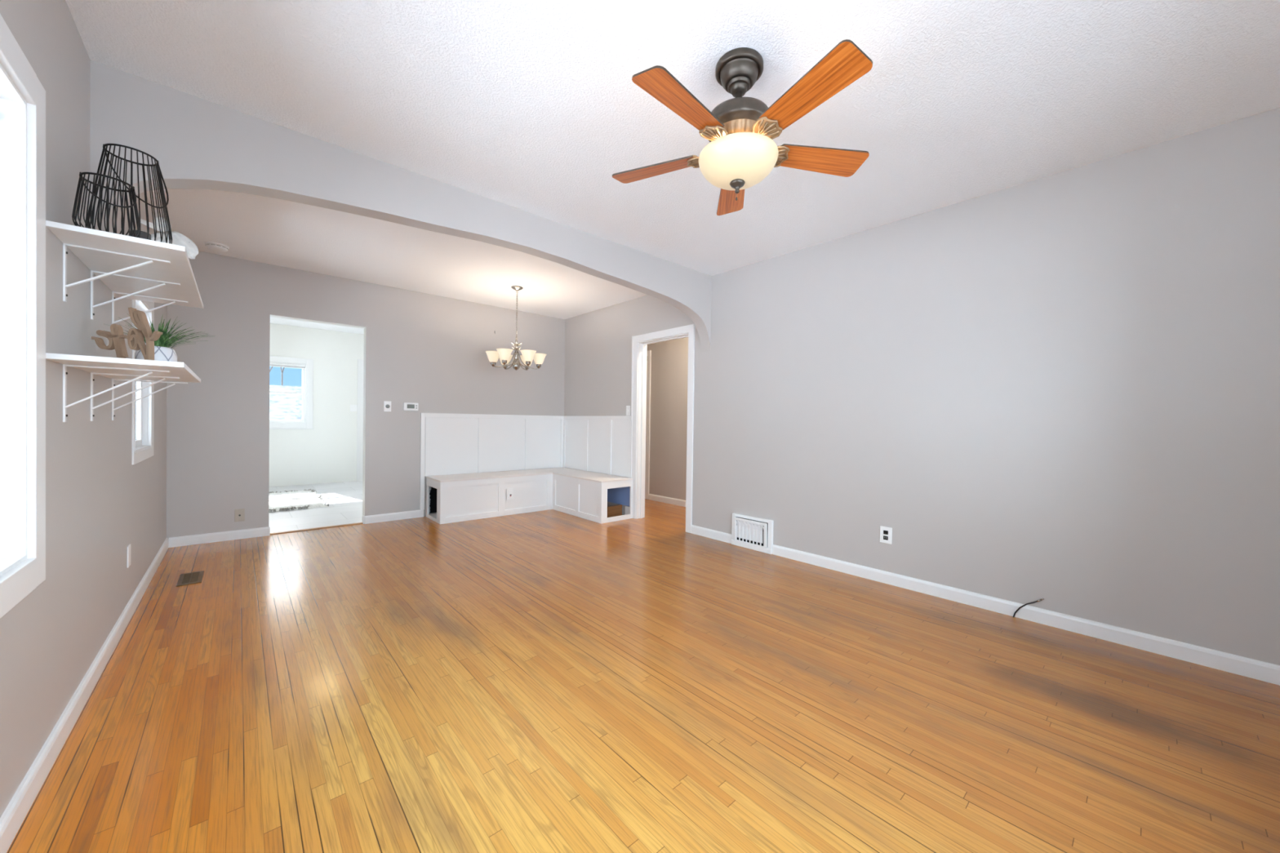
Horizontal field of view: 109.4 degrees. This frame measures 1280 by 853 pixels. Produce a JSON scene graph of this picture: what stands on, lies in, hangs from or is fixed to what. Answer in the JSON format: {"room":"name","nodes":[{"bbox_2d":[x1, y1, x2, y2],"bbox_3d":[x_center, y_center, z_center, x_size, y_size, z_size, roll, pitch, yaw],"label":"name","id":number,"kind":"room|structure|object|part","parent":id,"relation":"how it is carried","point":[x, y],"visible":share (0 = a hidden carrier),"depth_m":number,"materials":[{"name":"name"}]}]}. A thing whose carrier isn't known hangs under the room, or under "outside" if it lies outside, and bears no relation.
{"room":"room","nodes":[
{"label":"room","id":0,"kind":"room"},
{"bbox_2d":[0,0,167,817],"bbox_3d":[-2.018,-0.242,1.459,0.160,2.728,6.393,0,1,-42],"label":"wall","id":1,"kind":"structure","parent":0,"point":[99,504],"depth_m":1.67,"materials":[{"name":"grey paint"}]},
{"bbox_2d":[0,13,45,618],"bbox_3d":[-1.177,-0.258,0.531,0.174,1.498,2.145,0,1,-42],"label":"window","id":2,"kind":"structure","parent":1,"relation":"in","point":[22,94],"depth_m":1.29,"materials":[{"name":"white paint"}]},
{"bbox_2d":[0,537,168,852],"bbox_3d":[-2.010,1.059,1.576,0.015,0.085,6.273,0,1,-42],"label":"baseboard","id":3,"kind":"structure","parent":1,"relation":"attached to","point":[12,818],"depth_m":1.57,"materials":[{"name":"white paint"}]},
{"bbox_2d":[45,352,200,422],"bbox_3d":[-2.118,-0.131,1.929,0.315,0.221,1.064,0,1,-42],"label":"wall shelf","id":4,"kind":"object","parent":1,"relation":"attached to","point":[114,368],"visible":0.98,"depth_m":1.69,"materials":[{"name":"white wood"}]},
{"bbox_2d":[91,307,162,359],"bbox_3d":[-1.984,-0.353,1.754,0.214,0.212,0.023,1,1,-11],"label":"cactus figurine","id":5,"kind":"object","parent":4,"relation":"on","point":[135,337],"visible":0.99,"depth_m":1.75,"materials":[{"name":"brown wood"}]},
{"bbox_2d":[105,314,214,361],"bbox_3d":[-2.106,-0.371,1.995,0.344,0.258,0.309,0,1,-42],"label":"potted grass","id":6,"kind":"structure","parent":4,"relation":"on","point":[162,351],"depth_m":1.98,"materials":[{"name":"plant"}]},
{"bbox_2d":[45,220,203,324],"bbox_3d":[-2.168,-0.557,1.987,0.315,0.221,1.172,0,1,-42],"label":"wall shelf","id":7,"kind":"object","parent":1,"relation":"attached to","point":[132,268],"visible":0.93,"depth_m":1.79,"materials":[{"name":"white wood"}]},
{"bbox_2d":[71,172,141,237],"bbox_3d":[-1.861,-0.762,1.583,0.157,0.205,0.165,0,1,-42],"label":"wire lantern","id":8,"kind":"object","parent":7,"relation":"on","point":[82,179],"visible":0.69,"depth_m":1.57,"materials":[{"name":"black metal"}]},
{"bbox_3d":[-1.832,-0.807,1.562,0.101,0.113,0.129,1,1,40],"label":"handle","id":9,"kind":"part","parent":8,"relation":"part of","materials":[{"name":"black metal"}]},
{"bbox_2d":[86,143,172,244],"bbox_3d":[-1.962,-0.860,1.747,0.221,0.395,0.230,0,1,-42],"label":"wire lantern","id":10,"kind":"object","parent":7,"relation":"on","point":[144,235],"visible":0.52,"depth_m":1.74,"materials":[{"name":"black metal"}]},
{"bbox_3d":[-1.917,-0.943,1.724,0.179,0.228,0.139,0,1,-42],"label":"handle","id":11,"kind":"part","parent":10,"relation":"part of","materials":[{"name":"black metal"}]},
{"bbox_2d":[134,216,198,259],"bbox_3d":[-2.095,-0.795,1.964,0.268,0.256,0.154,1,1,7],"label":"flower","id":12,"kind":"object","parent":7,"relation":"on","point":[192,250],"visible":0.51,"depth_m":1.98,"materials":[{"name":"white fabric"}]},
{"bbox_2d":[127,544,130,568],"bbox_3d":[-2.887,0.731,2.559,0.006,0.118,0.075,0,1,-42],"label":"outlet plate","id":13,"kind":"object","parent":1,"relation":"attached to","point":[129,545],"visible":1,"depth_m":2.55,"materials":[{"name":"white plastic"}]},
{"bbox_2d":[131,299,154,465],"bbox_3d":[-3.275,-0.351,2.892,0.159,1.134,0.843,0,1,-42],"label":"window","id":14,"kind":"structure","parent":1,"relation":"in","point":[142,410],"depth_m":3.10,"materials":[{"name":"white paint"}]},
{"bbox_3d":[-3.231,-0.108,2.872,0.004,0.406,0.595,0,1,-42],"label":"pane","id":15,"kind":"part","parent":14,"relation":"part of","materials":[{"name":"clear glass"}]},
{"bbox_3d":[-3.231,-0.104,2.872,0.028,0.482,0.679,0,1,-42],"label":"sash","id":16,"kind":"part","parent":14,"relation":"part of","materials":[{"name":"white paint"}]},
{"bbox_2d":[134,346,177,361],"bbox_3d":[-2.122,-0.295,1.988,0.128,0.106,0.128,0,1,-42],"label":"pot","id":17,"kind":"object","parent":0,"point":[167,353],"depth_m":1.96,"materials":[{"name":"white ceramic"}]},
{"bbox_2d":[268,480,362,533],"bbox_3d":[-4.090,1.048,6.640,3.943,0.064,3.954,0,1,-42],"label":"floor","id":18,"kind":"structure","parent":0,"point":[344,500],"depth_m":5.54,"materials":[{"name":"white tile"}]},
{"bbox_2d":[268,488,328,512],"bbox_3d":[-4.963,0.988,5.981,1.289,0.041,1.690,0,1,-42],"label":"shag rug","id":19,"kind":"object","parent":18,"relation":"on","point":[305,499],"visible":0.44,"depth_m":6.04,"materials":[{"name":"white fabric"}]},
{"bbox_2d":[270,522,362,534],"bbox_3d":[-3.305,1.062,4.665,0.804,0.040,0.043,0,1,-42],"label":"trim","id":20,"kind":"structure","parent":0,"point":[343,525],"depth_m":4.63,"materials":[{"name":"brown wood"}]},
{"bbox_2d":[269,323,364,487],"bbox_3d":[-5.314,-0.381,8.058,3.663,2.780,0.160,0,1,-42],"label":"wall","id":21,"kind":"structure","parent":0,"point":[326,453],"depth_m":7.81,"materials":[{"name":"grey paint"}]},
{"bbox_2d":[269,355,314,429],"bbox_3d":[-6.072,-0.549,7.349,1.280,1.190,0.170,0,1,-42],"label":"window","id":22,"kind":"structure","parent":21,"relation":"in","point":[306,423],"depth_m":7.65,"materials":[{"name":"white paint"}]},
{"bbox_2d":[269,362,305,368],"bbox_3d":[-6.053,-1.009,7.330,1.028,0.058,0.048,0,1,-42],"label":"window blind","id":23,"kind":"object","parent":22,"relation":"attached to","point":[271,364],"visible":0.36,"depth_m":7.49,"materials":[{"name":"white plastic"}]},
{"bbox_3d":[-6.108,-0.791,7.391,1.032,0.501,0.028,0,1,-42],"label":"sash","id":24,"kind":"part","parent":22,"relation":"part of","materials":[{"name":"white paint"}]},
{"bbox_3d":[-6.094,-0.330,7.373,1.032,0.501,0.028,0,1,-42],"label":"sash","id":25,"kind":"part","parent":22,"relation":"part of","materials":[{"name":"white paint"}]},
{"bbox_2d":[350,404,357,411],"bbox_3d":[-5.121,-0.329,8.114,0.120,0.118,0.014,0,1,-42],"label":"switch","id":26,"kind":"object","parent":21,"relation":"attached to","point":[353,407],"visible":1,"depth_m":8.11,"materials":[{"name":"white plastic"}]},
{"bbox_2d":[356,359,363,481],"bbox_3d":[-4.740,-0.108,8.513,1.000,2.200,0.110,0,1,-42],"label":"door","id":27,"kind":"structure","parent":21,"relation":"in","point":[360,362],"depth_m":8.17,"materials":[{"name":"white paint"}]},
{"bbox_2d":[270,316,364,334],"bbox_3d":[-4.053,-1.709,6.614,3.943,0.140,3.949,0,1,-42],"label":"ceiling","id":28,"kind":"structure","parent":0,"point":[273,320],"depth_m":7.48,"materials":[{"name":"white paint"}]},
{"bbox_2d":[166,250,564,538],"bbox_3d":[-2.628,-0.290,5.270,3.984,2.728,0.120,0,1,-42],"label":"wall","id":29,"kind":"structure","parent":0,"point":[427,350],"depth_m":4.67,"materials":[{"name":"grey paint"}]},
{"bbox_2d":[234,508,244,521],"bbox_3d":[-3.733,0.828,4.224,0.070,0.116,0.017,0,1,-42],"label":"cable plate","id":30,"kind":"object","parent":29,"relation":"attached to","point":[239,516],"visible":1,"depth_m":4.22,"materials":[{"name":"beige plastic"}]},
{"bbox_2d":[168,510,423,547],"bbox_3d":[-3.326,1.009,4.631,2.070,0.085,0.075,0,1,-42],"label":"baseboard","id":31,"kind":"structure","parent":29,"relation":"attached to","point":[178,541],"depth_m":4.24,"materials":[{"name":"white paint"}]},
{"bbox_2d":[383,400,391,411],"bbox_3d":[-2.797,-0.223,5.025,0.072,0.116,0.025,0,1,-42],"label":"dimmer switch","id":32,"kind":"object","parent":29,"relation":"attached to","point":[387,405],"visible":1,"depth_m":5.02,"materials":[{"name":"white plastic"}]},
{"bbox_2d":[403,402,418,410],"bbox_3d":[-2.619,-0.227,5.180,0.156,0.092,0.029,0,1,-42],"label":"thermostat","id":33,"kind":"object","parent":29,"relation":"attached to","point":[406,406],"visible":1,"depth_m":5.17,"materials":[{"name":"white plastic"}]},
{"bbox_2d":[419,413,631,510],"bbox_3d":[-1.329,0.422,5.343,1.939,1.129,1.519,0,1,-42],"label":"wainscot","id":34,"kind":"structure","parent":29,"relation":"attached to","point":[451,443],"depth_m":5.82,"materials":[{"name":"white paint"}]},
{"bbox_3d":[-1.801,-0.130,5.905,1.884,0.050,0.015,0,1,-42],"label":"rail","id":35,"kind":"part","parent":34,"relation":"part of","materials":[{"name":"white paint"}]},
{"bbox_3d":[-0.600,-0.114,5.961,0.015,0.050,1.494,0,1,-42],"label":"rail","id":36,"kind":"part","parent":34,"relation":"part of","materials":[{"name":"white paint"}]},
{"bbox_2d":[89,59,711,352],"bbox_3d":[-0.823,-1.144,3.239,3.984,0.768,0.120,0,1,-42],"label":"wall","id":37,"kind":"structure","parent":0,"point":[197,143],"depth_m":2.37,"materials":[{"name":"grey paint"}]},
{"bbox_2d":[6,498,1279,852],"bbox_3d":[0.134,1.142,3.406,5.973,0.060,6.405,0,1,-42],"label":"floor","id":38,"kind":"structure","parent":0,"point":[550,681],"depth_m":1.76,"materials":[{"name":"brown wood"}]},
{"bbox_2d":[176,570,204,586],"bbox_3d":[-3.155,1.065,3.181,0.122,0.007,0.300,0,1,-42],"label":"floor vent","id":39,"kind":"object","parent":38,"relation":"in","point":[185,579],"visible":1,"depth_m":3.17,"materials":[{"name":"brown metal"}]},
{"bbox_2d":[181,572,199,583],"bbox_3d":[-3.155,1.066,3.181,0.078,0.004,0.256,0,1,-42],"label":"grille","id":40,"kind":"object","parent":39,"relation":"attached to","point":[192,577],"depth_m":3.18,"materials":[{"name":"brown metal"}]},
{"bbox_2d":[426,466,633,524],"bbox_3d":[-1.298,0.835,5.341,1.868,0.475,1.574,0,1,-42],"label":"bench","id":41,"kind":"object","parent":38,"relation":"on","point":[452,498],"visible":1,"depth_m":5.36,"materials":[{"name":"white paint"}]},
{"bbox_3d":[-2.334,0.832,5.123,0.020,0.457,0.488,0,1,-42],"label":"frame","id":42,"kind":"part","parent":41,"relation":"part of","materials":[{"name":"white paint"}]},
{"bbox_3d":[-1.653,0.838,5.400,1.407,0.457,0.024,0,1,-42],"label":"panel","id":43,"kind":"part","parent":41,"relation":"part of","materials":[{"name":"white paint"}]},
{"bbox_2d":[506,488,513,500],"bbox_3d":[-1.564,0.815,5.453,0.082,0.135,0.012,0,1,-42],"label":"outlet","id":44,"kind":"object","parent":41,"relation":"attached to","point":[509,491],"visible":1,"depth_m":5.45,"materials":[{"name":"white plastic"}]},
{"bbox_3d":[-1.292,0.606,5.327,1.858,0.018,1.552,0,1,-42],"label":"seat","id":45,"kind":"part","parent":41,"relation":"part of","materials":[{"name":"white wood"}]},
{"bbox_3d":[-0.774,0.850,5.469,0.024,0.457,1.062,0,1,-42],"label":"panel","id":46,"kind":"part","parent":41,"relation":"part of","materials":[{"name":"white paint"}]},
{"bbox_3d":[-0.256,0.859,5.230,0.456,0.457,0.018,0,1,-42],"label":"frame","id":47,"kind":"part","parent":41,"relation":"part of","materials":[{"name":"white paint"}]},
{"bbox_2d":[607,504,622,517],"bbox_3d":[-0.320,1.016,5.426,0.248,0.132,0.030,0,1,-42],"label":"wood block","id":48,"kind":"object","parent":38,"relation":"on","point":[614,510],"visible":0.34,"depth_m":5.42,"materials":[{"name":"brown wood"}]},
{"bbox_2d":[1013,598,1044,617],"bbox_3d":[2.295,1.073,2.678,0.140,0.154,0.015,1,1,43],"label":"cable","id":49,"kind":"object","parent":38,"relation":"on","point":[1038,600],"visible":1,"depth_m":2.68,"materials":[{"name":"black plastic"}]},
{"bbox_2d":[647,337,688,500],"bbox_3d":[1.147,-0.241,5.656,0.120,2.728,4.550,0,1,-42],"label":"wall","id":50,"kind":"structure","parent":0,"point":[669,358],"depth_m":6.40,"materials":[{"name":"grey paint"}]},
{"bbox_2d":[644,350,651,499],"bbox_3d":[-0.106,-0.029,6.992,0.092,2.200,0.795,0,1,-42],"label":"door","id":51,"kind":"structure","parent":50,"relation":"in","point":[649,353],"depth_m":6.70,"materials":[{"name":"white paint"}]},
{"bbox_2d":[648,493,685,506],"bbox_3d":[1.323,1.066,5.350,0.015,0.085,3.575,0,1,-42],"label":"baseboard","id":52,"kind":"structure","parent":50,"relation":"attached to","point":[652,497],"depth_m":6.39,"materials":[{"name":"white paint"}]},
{"bbox_2d":[65,0,1279,319],"bbox_3d":[0.155,-1.566,3.396,5.973,0.140,6.453,0,1,-42],"label":"ceiling","id":53,"kind":"structure","parent":0,"point":[535,107],"depth_m":2.05,"materials":[{"name":"white paint"}]},
{"bbox_2d":[204,241,229,252],"bbox_3d":[-3.622,-1.532,3.879,0.154,0.042,0.154,0,1,-42],"label":"smoke detector","id":54,"kind":"object","parent":53,"relation":"attached to","point":[215,246],"visible":1,"depth_m":3.84,"materials":[{"name":"white plastic"}]},
{"bbox_2d":[484,285,546,370],"bbox_3d":[-1.360,-1.075,4.995,0.605,0.916,0.653,0,1,-42],"label":"chandelier","id":55,"kind":"object","parent":53,"relation":"hanging from","point":[527,357],"visible":1,"depth_m":4.96,"materials":[{"name":"silver metal"}]},
{"bbox_3d":[-1.597,-0.756,4.933,0.170,0.112,0.170,0,1,-42],"label":"lamp shade","id":56,"kind":"part","parent":55,"relation":"part of","materials":[{"name":"beige glass"}]},
{"bbox_2d":[490,361,495,366],"bbox_3d":[-1.599,-0.678,4.934,0.060,0.056,0.060,0,1,-42],"label":"socket","id":57,"kind":"object","parent":55,"relation":"attached to","point":[493,363],"depth_m":4.92,"materials":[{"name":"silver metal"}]},
{"bbox_3d":[-1.489,-0.737,4.963,0.237,0.184,0.012,1,1,-15],"label":"arm","id":58,"kind":"part","parent":55,"relation":"part of","materials":[{"name":"silver metal"}]},
{"bbox_2d":[502,360,506,364],"bbox_3d":[-1.426,-0.674,4.764,0.060,0.056,0.060,0,1,-42],"label":"socket","id":59,"kind":"object","parent":55,"relation":"attached to","point":[504,362],"depth_m":4.74,"materials":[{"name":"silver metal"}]},
{"bbox_3d":[-1.425,-0.752,4.763,0.170,0.112,0.170,0,1,-42],"label":"lamp shade","id":60,"kind":"part","parent":55,"relation":"part of","materials":[{"name":"beige glass"}]},
{"bbox_3d":[-1.537,-0.757,5.167,0.170,0.112,0.170,0,1,-42],"label":"lamp shade","id":61,"kind":"part","parent":55,"relation":"part of","materials":[{"name":"beige glass"}]},
{"bbox_3d":[-1.397,-0.735,4.873,0.012,0.184,0.237,1,1,14],"label":"arm","id":62,"kind":"part","parent":55,"relation":"part of","materials":[{"name":"silver metal"}]},
{"bbox_3d":[-1.358,-1.227,4.993,0.022,0.544,0.017,1,1,-8],"label":"chain","id":63,"kind":"part","parent":55,"relation":"part of","materials":[{"name":"silver metal"}]},
{"bbox_3d":[-1.272,-0.733,4.908,0.238,0.184,0.012,1,1,44],"label":"arm","id":64,"kind":"part","parent":55,"relation":"part of","materials":[{"name":"silver metal"}]},
{"bbox_3d":[-1.304,-0.755,5.232,0.170,0.112,0.170,0,1,-42],"label":"lamp shade","id":65,"kind":"part","parent":55,"relation":"part of","materials":[{"name":"beige glass"}]},
{"bbox_3d":[-1.192,-0.749,4.828,0.170,0.112,0.170,0,1,-42],"label":"lamp shade","id":66,"kind":"part","parent":55,"relation":"part of","materials":[{"name":"beige glass"}]},
{"bbox_3d":[-1.240,-0.734,5.033,0.237,0.184,0.012,1,1,-15],"label":"arm","id":67,"kind":"part","parent":55,"relation":"part of","materials":[{"name":"silver metal"}]},
{"bbox_3d":[-1.131,-0.751,5.063,0.170,0.112,0.170,0,1,-42],"label":"lamp shade","id":68,"kind":"part","parent":55,"relation":"part of","materials":[{"name":"beige glass"}]},
{"bbox_2d":[612,39,872,215],"bbox_3d":[0.388,-1.208,1.831,1.071,0.538,1.096,0,1,-42],"label":"ceiling fan","id":69,"kind":"object","parent":53,"relation":"hanging from","point":[742,151],"visible":1,"depth_m":1.75,"materials":[{"name":"brown wood"}]},
{"bbox_3d":[0.074,-1.143,2.016,0.397,0.037,0.138,1,1,26],"label":"blade","id":70,"kind":"part","parent":69,"relation":"part of","materials":[{"name":"brown wood"}]},
{"bbox_3d":[0.150,-1.137,1.595,0.138,0.037,0.397,1,1,44],"label":"blade","id":71,"kind":"part","parent":69,"relation":"part of","materials":[{"name":"brown wood"}]},
{"bbox_3d":[0.451,-1.140,2.218,0.138,0.037,0.397,1,1,8],"label":"blade","id":72,"kind":"part","parent":69,"relation":"part of","materials":[{"name":"brown wood"}]},
{"bbox_3d":[0.400,-1.056,1.859,0.320,0.111,0.320,0,1,-42],"label":"lamp shade","id":73,"kind":"part","parent":69,"relation":"part of","materials":[{"name":"beige glass"}]},
{"bbox_3d":[0.574,-1.131,1.538,0.138,0.037,0.397,0,1,-28],"label":"blade","id":74,"kind":"part","parent":69,"relation":"part of","materials":[{"name":"brown wood"}]},
{"bbox_3d":[0.759,-1.133,1.923,0.397,0.037,0.138,1,1,-10],"label":"blade","id":75,"kind":"part","parent":69,"relation":"part of","materials":[{"name":"brown wood"}]},
{"bbox_2d":[731,512,773,554],"bbox_3d":[1.012,0.969,4.125,0.048,0.295,0.432,0,1,-42],"label":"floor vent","id":76,"kind":"object","parent":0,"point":[750,532],"visible":1,"depth_m":4.10,"materials":[{"name":"white metal"}]},
{"bbox_2d":[735,520,764,546],"bbox_3d":[1.000,0.965,4.121,0.017,0.196,0.310,0,1,-42],"label":"grille","id":77,"kind":"object","parent":76,"relation":"attached to","point":[748,532],"depth_m":4.12,"materials":[{"name":"white metal"}]},
{"bbox_3d":[1.000,0.961,4.119,0.022,0.220,0.350,0,1,-42],"label":"panel","id":78,"kind":"part","parent":76,"relation":"part of","materials":[{"name":"white metal"}]},
{"bbox_2d":[564,107,1279,665],"bbox_3d":[1.028,-0.229,4.240,0.120,2.728,6.513,0,1,-42],"label":"wall","id":79,"kind":"structure","parent":0,"point":[1062,388],"depth_m":2.69,"materials":[{"name":"grey paint"}]},
{"bbox_2d":[626,405,630,415],"bbox_3d":[-0.144,-0.191,5.461,0.013,0.120,0.075,0,1,-42],"label":"light switch","id":80,"kind":"object","parent":79,"relation":"attached to","point":[628,407],"visible":1,"depth_m":5.46,"materials":[{"name":"white plastic"}]},
{"bbox_2d":[630,324,694,533],"bbox_3d":[0.275,0.015,5.080,0.166,2.162,0.977,0,1,-42],"label":"door frame","id":81,"kind":"structure","parent":79,"relation":"in","point":[639,343],"depth_m":5.34,"materials":[{"name":"white paint"}]},
{"bbox_3d":[0.334,0.017,5.125,0.018,2.160,0.965,0,1,-42],"label":"casing","id":82,"kind":"part","parent":81,"relation":"part of","materials":[{"name":"white paint"}]},
{"bbox_2d":[880,525,892,544],"bbox_3d":[1.783,0.788,3.285,0.009,0.118,0.082,0,1,-42],"label":"wall outlet","id":83,"kind":"object","parent":79,"relation":"attached to","point":[886,533],"visible":1,"depth_m":3.28,"materials":[{"name":"white plastic"}]},
{"bbox_2d":[691,524,1279,685],"bbox_3d":[1.786,1.093,3.277,0.015,0.085,3.782,0,1,-42],"label":"baseboard","id":84,"kind":"structure","parent":79,"relation":"attached to","point":[1266,672],"depth_m":2.59,"materials":[{"name":"white paint"}]},
{"label":"outside","id":85,"kind":"structure","parent":0,"visible":0},
{"bbox_3d":[-4.790,1.910,9.162,85.000,0.150,100.000,0,1,-42],"label":"ground","id":86,"kind":"structure","parent":85,"visible":0},
{"bbox_2d":[280,367,284,385],"bbox_3d":[-19.460,-4.298,24.233,4.155,11.570,5.450,1,1,11],"label":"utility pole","id":87,"kind":"object","parent":86,"relation":"on","point":[282,370],"visible":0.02,"depth_m":24.31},
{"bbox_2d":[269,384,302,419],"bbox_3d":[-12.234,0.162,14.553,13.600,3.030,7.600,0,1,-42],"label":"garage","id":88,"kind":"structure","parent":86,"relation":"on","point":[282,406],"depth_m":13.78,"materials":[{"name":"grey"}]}
]}

